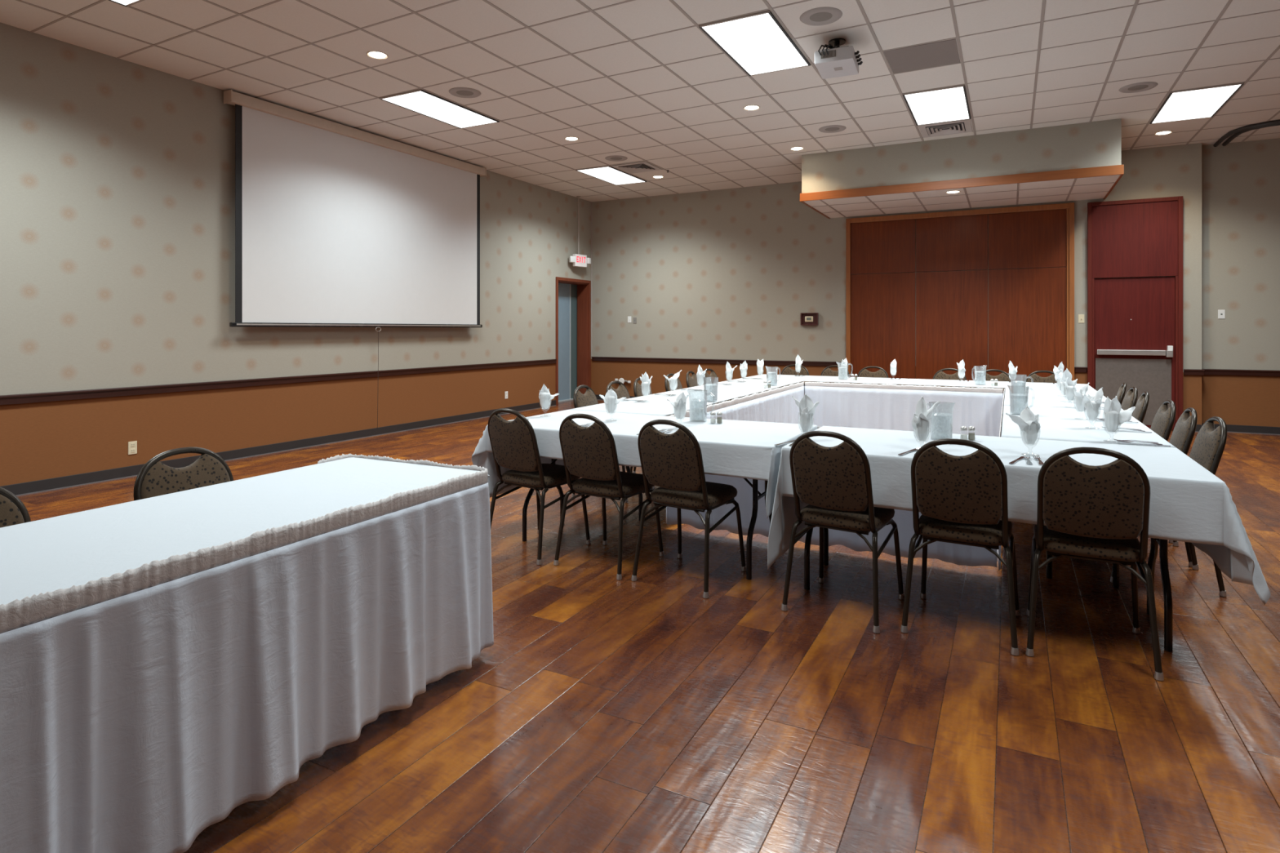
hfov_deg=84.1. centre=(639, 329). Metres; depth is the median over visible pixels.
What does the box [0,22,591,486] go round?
wall
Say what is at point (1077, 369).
trim
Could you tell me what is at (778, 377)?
tablecloth
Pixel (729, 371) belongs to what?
folded napkin
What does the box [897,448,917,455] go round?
knife
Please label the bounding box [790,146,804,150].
recessed light
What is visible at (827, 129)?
grille
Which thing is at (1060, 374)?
folded napkin
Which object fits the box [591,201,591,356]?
trim
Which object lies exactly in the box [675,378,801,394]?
tablecloth
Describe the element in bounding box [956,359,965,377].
folded napkin
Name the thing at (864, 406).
table skirt
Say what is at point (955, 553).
table skirt
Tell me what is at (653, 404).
tablecloth
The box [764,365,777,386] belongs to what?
water pitcher
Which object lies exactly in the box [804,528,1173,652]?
folding table
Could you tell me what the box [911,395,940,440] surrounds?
folded napkin
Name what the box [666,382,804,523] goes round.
table skirt
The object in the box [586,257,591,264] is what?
lamp
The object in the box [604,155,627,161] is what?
ceiling speaker
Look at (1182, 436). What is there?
banquet chair
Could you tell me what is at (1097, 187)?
ceiling
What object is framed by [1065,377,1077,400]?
folded napkin
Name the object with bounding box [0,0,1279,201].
ceiling
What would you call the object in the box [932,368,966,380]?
banquet chair
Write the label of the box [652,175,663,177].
recessed light
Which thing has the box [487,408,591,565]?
banquet chair
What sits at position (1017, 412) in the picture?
water pitcher
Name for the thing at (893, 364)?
folded napkin
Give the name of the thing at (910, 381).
tablecloth
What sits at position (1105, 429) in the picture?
knife
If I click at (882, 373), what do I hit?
banquet chair
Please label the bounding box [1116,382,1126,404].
banquet chair
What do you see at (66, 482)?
baseboard
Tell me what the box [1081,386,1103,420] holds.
folded napkin
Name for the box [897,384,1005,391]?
folding table
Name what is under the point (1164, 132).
recessed light
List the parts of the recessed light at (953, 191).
bulb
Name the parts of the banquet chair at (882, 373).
backrest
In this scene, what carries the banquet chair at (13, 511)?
on the floor
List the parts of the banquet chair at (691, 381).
backrest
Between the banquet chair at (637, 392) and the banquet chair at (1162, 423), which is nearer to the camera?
the banquet chair at (1162, 423)
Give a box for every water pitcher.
[686,389,714,420]
[702,377,718,402]
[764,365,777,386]
[837,364,853,379]
[928,401,955,439]
[973,365,986,385]
[1007,385,1029,413]
[1008,373,1026,397]
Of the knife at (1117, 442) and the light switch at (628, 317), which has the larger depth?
the light switch at (628, 317)
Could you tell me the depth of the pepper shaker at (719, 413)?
4.33 m
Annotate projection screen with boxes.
[223,89,486,426]
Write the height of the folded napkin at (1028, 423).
0.175 m
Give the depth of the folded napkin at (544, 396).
4.67 m
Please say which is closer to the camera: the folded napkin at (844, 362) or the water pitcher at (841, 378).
the water pitcher at (841, 378)
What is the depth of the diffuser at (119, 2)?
5.19 m
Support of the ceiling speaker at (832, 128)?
attached to the ceiling at (638, 81)
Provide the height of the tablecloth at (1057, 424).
0.243 m
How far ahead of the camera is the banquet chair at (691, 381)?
7.71 m
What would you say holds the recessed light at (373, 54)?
in the ceiling at (638, 81)
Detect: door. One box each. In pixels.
[555,276,591,405]
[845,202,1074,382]
[1087,195,1182,430]
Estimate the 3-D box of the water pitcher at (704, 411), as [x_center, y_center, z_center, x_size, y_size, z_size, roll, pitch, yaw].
[0.371,0.476,4.447,0.122,0.202,0.172,0,0,-32]
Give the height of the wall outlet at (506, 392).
0.116 m
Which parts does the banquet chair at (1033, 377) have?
backrest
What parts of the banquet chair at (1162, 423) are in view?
backrest, frame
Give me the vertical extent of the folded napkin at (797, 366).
0.214 m
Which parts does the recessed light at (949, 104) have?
frame, frame, frame, frame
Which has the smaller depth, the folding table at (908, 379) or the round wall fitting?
the folding table at (908, 379)
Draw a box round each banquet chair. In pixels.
[0,486,31,528]
[133,447,233,501]
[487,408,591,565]
[553,413,664,580]
[571,385,628,503]
[605,380,654,489]
[631,419,746,598]
[632,377,652,473]
[664,373,682,391]
[685,370,699,387]
[703,368,719,384]
[780,364,808,375]
[781,430,904,633]
[820,364,849,377]
[857,365,888,377]
[900,438,1020,656]
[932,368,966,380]
[976,368,1012,382]
[1025,370,1057,382]
[1025,447,1164,681]
[1110,416,1226,597]
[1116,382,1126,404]
[1120,386,1137,415]
[1132,391,1149,423]
[1150,400,1175,542]
[1168,407,1197,567]
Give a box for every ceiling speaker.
[448,87,480,97]
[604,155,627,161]
[800,6,842,25]
[818,124,846,133]
[1118,81,1158,93]
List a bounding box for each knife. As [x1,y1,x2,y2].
[773,440,795,445]
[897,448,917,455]
[1008,456,1023,464]
[1105,429,1151,432]
[1116,442,1170,446]
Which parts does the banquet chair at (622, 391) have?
frame, backrest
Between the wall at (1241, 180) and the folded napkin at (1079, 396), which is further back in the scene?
the wall at (1241, 180)
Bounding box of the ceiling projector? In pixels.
[814,37,862,79]
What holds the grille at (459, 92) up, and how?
attached to the ceiling speaker at (463, 92)
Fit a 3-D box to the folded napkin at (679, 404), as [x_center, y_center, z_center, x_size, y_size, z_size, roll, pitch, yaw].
[0.221,0.446,4.166,0.112,0.160,0.083,0,0,28]
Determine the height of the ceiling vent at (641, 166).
0.023 m
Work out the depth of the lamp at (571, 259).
12.64 m
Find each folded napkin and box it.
[538,383,559,408]
[599,388,626,413]
[640,372,652,395]
[663,369,681,390]
[666,391,688,418]
[696,364,706,385]
[725,361,737,380]
[739,360,747,377]
[756,359,764,374]
[791,393,818,431]
[795,354,803,372]
[840,358,847,373]
[890,359,896,374]
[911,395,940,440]
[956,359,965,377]
[1005,405,1040,444]
[1008,360,1017,379]
[1053,361,1064,381]
[1054,370,1063,390]
[1058,368,1071,395]
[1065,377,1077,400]
[1073,382,1089,411]
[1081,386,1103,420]
[1103,395,1135,431]
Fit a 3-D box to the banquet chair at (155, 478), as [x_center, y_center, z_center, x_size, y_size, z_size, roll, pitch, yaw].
[-1.550,0.896,2.640,0.536,0.872,0.466,0,0,26]
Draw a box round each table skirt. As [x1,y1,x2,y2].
[0,453,493,852]
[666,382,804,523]
[666,426,996,567]
[804,382,1003,436]
[996,388,1004,570]
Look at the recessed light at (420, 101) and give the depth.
7.71 m
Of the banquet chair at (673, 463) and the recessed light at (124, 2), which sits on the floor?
the banquet chair at (673, 463)
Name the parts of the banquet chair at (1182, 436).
backrest, leg, frame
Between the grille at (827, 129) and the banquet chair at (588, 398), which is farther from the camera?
the grille at (827, 129)
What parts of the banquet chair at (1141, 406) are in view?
frame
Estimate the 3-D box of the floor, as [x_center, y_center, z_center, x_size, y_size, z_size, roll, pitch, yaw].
[1.707,1.382,3.085,15.430,0.100,16.650,0,0,28]
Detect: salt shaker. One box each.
[710,411,715,422]
[960,426,967,439]
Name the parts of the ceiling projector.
connector panel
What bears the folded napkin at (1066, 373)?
in the water goblet
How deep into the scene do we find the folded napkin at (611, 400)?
4.43 m
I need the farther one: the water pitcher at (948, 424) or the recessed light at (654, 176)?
the recessed light at (654, 176)
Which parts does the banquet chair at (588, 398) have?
frame, backrest, leg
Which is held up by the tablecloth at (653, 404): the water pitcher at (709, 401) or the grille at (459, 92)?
the water pitcher at (709, 401)
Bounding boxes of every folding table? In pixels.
[522,458,772,580]
[601,394,750,520]
[750,381,802,395]
[802,378,908,386]
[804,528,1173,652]
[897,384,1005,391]
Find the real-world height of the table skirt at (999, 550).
0.726 m
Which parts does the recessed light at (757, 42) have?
frame, frame, frame, frame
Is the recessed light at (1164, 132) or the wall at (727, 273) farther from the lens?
the wall at (727, 273)
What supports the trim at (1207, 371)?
attached to the wall at (1241, 180)
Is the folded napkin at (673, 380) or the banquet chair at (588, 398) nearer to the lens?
the banquet chair at (588, 398)
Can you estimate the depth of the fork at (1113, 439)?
3.61 m
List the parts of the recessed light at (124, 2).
frame, frame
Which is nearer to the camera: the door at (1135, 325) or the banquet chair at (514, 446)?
the banquet chair at (514, 446)
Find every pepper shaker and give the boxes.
[716,411,722,422]
[968,426,975,439]
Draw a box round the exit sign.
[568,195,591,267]
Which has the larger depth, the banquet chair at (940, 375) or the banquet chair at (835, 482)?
the banquet chair at (940, 375)
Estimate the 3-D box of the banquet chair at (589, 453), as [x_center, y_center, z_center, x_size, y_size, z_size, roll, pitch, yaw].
[-0.175,0.896,4.066,0.466,0.872,0.536,0,0,33]
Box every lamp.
[568,256,575,262]
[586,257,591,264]
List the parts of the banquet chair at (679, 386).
backrest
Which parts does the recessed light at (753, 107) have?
bulb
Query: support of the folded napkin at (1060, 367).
in the water goblet
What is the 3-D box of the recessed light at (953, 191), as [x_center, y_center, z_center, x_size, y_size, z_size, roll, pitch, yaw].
[4.053,-1.773,9.188,0.180,0.016,0.180,0,0,28]
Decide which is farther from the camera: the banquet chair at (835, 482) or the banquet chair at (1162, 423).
the banquet chair at (1162, 423)
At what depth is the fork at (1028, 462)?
3.07 m
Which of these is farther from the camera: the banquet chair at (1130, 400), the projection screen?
the projection screen
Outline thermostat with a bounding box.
[800,312,818,324]
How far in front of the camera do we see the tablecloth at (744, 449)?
4.00 m
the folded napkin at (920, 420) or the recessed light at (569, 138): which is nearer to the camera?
the folded napkin at (920, 420)
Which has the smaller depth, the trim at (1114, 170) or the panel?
the panel
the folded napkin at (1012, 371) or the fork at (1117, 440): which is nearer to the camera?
the fork at (1117, 440)
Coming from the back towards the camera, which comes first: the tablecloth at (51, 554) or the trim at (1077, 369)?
the trim at (1077, 369)
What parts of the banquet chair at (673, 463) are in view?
leg, backrest, leg, frame, seat frame, seat, leg, leg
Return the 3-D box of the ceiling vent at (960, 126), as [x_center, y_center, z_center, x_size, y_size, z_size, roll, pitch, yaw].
[3.655,-2.393,8.487,0.560,0.023,0.560,0,0,28]
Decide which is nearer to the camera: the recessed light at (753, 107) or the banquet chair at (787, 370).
the recessed light at (753, 107)
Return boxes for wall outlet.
[128,440,137,454]
[504,391,507,399]
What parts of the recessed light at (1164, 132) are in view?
bulb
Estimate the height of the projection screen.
3.631 m
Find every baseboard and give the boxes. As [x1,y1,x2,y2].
[0,400,555,496]
[595,394,1203,431]
[1201,423,1279,435]
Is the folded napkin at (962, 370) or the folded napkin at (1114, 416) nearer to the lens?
the folded napkin at (1114, 416)
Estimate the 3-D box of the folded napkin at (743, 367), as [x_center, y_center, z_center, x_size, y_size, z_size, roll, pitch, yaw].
[1.131,0.433,7.738,0.078,0.184,0.076,0,0,38]
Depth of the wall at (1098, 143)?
8.83 m
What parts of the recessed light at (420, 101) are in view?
frame, frame, frame, frame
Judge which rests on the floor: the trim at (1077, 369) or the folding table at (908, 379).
the folding table at (908, 379)
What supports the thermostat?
attached to the wall at (727, 273)
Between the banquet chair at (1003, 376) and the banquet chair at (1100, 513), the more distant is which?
the banquet chair at (1003, 376)
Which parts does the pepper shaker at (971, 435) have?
lid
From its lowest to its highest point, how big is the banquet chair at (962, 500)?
0.872 m
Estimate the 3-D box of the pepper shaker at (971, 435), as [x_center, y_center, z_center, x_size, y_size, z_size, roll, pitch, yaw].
[1.723,0.541,3.687,0.037,0.072,0.035,0,0,28]
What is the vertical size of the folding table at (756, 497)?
0.749 m
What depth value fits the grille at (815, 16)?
5.45 m
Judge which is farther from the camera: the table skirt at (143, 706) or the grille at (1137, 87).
the grille at (1137, 87)
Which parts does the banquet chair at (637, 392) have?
frame, backrest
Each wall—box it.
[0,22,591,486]
[591,142,1201,431]
[801,118,1121,193]
[1201,137,1279,426]
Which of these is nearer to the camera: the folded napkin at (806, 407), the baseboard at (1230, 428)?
the folded napkin at (806, 407)
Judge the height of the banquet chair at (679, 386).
0.872 m
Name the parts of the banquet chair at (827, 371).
backrest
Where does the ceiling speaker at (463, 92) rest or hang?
attached to the ceiling at (638, 81)
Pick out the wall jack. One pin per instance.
(1221, 313)
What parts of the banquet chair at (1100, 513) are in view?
leg, leg, seat, seat frame, backrest, frame, leg, leg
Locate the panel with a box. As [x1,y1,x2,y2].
[884,38,959,73]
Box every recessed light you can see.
[108,0,143,6]
[366,50,388,58]
[379,88,499,128]
[564,136,578,140]
[575,165,647,185]
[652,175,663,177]
[698,9,810,75]
[743,104,759,110]
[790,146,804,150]
[902,84,971,125]
[945,190,960,193]
[1149,82,1244,124]
[1154,130,1172,134]
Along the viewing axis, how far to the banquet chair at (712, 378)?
8.22 m
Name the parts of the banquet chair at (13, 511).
backrest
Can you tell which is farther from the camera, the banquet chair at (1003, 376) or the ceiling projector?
the banquet chair at (1003, 376)
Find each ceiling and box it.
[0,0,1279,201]
[804,174,1119,217]
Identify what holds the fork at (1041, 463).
on the tablecloth at (1188, 503)
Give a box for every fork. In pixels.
[1023,454,1032,464]
[1032,455,1044,465]
[1105,427,1145,431]
[1113,439,1158,443]
[1116,440,1162,444]
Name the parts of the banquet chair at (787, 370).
backrest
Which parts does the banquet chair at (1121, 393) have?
backrest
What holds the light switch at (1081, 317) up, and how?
attached to the wall at (727, 273)
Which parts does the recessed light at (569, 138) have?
bulb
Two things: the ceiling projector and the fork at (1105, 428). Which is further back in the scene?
the ceiling projector
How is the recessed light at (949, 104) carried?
in the ceiling at (638, 81)
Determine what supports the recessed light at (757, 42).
in the ceiling at (638, 81)
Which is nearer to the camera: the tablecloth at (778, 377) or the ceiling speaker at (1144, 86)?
the ceiling speaker at (1144, 86)
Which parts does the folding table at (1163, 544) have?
leg, leg, leg, leg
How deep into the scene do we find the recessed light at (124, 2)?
5.19 m
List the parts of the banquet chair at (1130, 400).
backrest, frame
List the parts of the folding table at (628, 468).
leg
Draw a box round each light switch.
[627,315,631,322]
[1078,314,1084,323]
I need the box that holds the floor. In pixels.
[17,400,1279,852]
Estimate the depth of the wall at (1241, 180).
9.11 m
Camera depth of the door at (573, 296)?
13.28 m
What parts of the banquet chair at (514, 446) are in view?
leg, backrest, frame, seat frame, leg, seat, leg, leg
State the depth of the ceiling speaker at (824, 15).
5.43 m
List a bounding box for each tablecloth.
[0,457,489,604]
[471,409,817,518]
[569,390,749,415]
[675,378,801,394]
[739,373,907,392]
[767,426,1271,604]
[897,378,1096,397]
[1000,405,1176,448]
[1004,387,1124,410]
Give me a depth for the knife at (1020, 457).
3.10 m
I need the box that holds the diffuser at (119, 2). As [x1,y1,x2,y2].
[112,0,137,4]
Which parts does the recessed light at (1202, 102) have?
frame, frame, frame, frame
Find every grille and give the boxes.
[456,89,473,95]
[610,156,622,159]
[809,12,832,21]
[825,127,839,131]
[1128,84,1148,90]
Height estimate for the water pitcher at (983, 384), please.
0.202 m
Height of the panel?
0.006 m
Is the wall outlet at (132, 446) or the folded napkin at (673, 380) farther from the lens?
the wall outlet at (132, 446)
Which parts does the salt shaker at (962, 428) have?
lid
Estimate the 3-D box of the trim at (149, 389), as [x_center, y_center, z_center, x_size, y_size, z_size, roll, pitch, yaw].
[-4.907,0.558,5.766,0.038,0.077,14.880,0,0,28]
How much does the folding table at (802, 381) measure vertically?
0.749 m
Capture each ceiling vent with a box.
[611,161,662,173]
[918,119,972,137]
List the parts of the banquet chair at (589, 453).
leg, backrest, frame, leg, seat frame, seat, leg, leg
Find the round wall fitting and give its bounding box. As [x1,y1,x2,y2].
[614,377,631,383]
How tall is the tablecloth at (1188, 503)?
0.572 m
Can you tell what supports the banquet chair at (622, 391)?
on the floor
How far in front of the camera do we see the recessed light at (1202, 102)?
7.52 m
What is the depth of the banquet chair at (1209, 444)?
3.66 m
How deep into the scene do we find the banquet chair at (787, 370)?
9.24 m
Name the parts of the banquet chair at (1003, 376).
backrest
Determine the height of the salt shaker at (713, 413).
0.072 m
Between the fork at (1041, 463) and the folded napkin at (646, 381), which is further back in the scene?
the folded napkin at (646, 381)
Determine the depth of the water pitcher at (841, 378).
8.18 m
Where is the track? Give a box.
[1213,119,1279,146]
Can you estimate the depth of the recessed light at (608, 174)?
11.02 m
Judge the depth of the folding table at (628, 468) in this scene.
4.93 m
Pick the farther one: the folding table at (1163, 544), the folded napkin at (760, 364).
the folded napkin at (760, 364)
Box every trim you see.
[0,359,556,405]
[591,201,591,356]
[591,356,1204,375]
[800,164,1124,218]
[1203,368,1279,376]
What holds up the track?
attached to the ceiling at (638, 81)
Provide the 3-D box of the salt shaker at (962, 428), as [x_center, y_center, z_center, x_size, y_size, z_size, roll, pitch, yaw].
[1.684,0.541,3.690,0.037,0.072,0.035,0,0,28]
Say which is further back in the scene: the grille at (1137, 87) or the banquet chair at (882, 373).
the banquet chair at (882, 373)
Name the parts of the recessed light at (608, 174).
frame, frame, frame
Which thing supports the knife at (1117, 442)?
on the tablecloth at (1057, 424)
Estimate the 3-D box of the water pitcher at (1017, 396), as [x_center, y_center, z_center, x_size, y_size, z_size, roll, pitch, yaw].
[3.213,0.476,5.998,0.173,0.202,0.122,0,0,9]
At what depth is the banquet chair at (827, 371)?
9.05 m
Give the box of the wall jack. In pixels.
[1217,309,1225,318]
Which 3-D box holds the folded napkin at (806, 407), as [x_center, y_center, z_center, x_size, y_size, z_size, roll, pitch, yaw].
[0.848,0.428,3.639,0.102,0.194,0.096,0,0,-31]
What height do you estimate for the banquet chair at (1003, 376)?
0.872 m
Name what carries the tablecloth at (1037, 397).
on the folding table
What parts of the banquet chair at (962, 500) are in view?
leg, leg, backrest, frame, seat frame, seat, leg, leg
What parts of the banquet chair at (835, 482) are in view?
leg, leg, backrest, seat frame, frame, seat, leg, leg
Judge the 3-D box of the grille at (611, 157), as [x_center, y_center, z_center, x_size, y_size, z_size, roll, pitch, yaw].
[-0.333,-2.398,9.983,0.170,0.005,0.170,0,0,28]
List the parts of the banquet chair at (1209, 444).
leg, backrest, frame, leg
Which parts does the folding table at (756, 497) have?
leg, leg, leg, leg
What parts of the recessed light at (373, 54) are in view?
bulb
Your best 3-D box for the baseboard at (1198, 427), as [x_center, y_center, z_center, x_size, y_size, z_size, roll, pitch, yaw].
[3.175,1.283,11.283,9.216,0.098,0.018,0,0,28]
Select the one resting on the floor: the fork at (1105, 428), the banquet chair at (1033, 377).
the banquet chair at (1033, 377)
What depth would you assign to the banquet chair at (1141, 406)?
5.14 m
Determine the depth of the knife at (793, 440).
3.57 m
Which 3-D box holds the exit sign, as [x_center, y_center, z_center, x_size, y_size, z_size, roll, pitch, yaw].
[-1.087,-1.766,12.840,0.128,1.277,0.532,0,0,40]
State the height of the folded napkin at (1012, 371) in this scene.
0.199 m
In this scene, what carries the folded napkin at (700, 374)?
in the water goblet

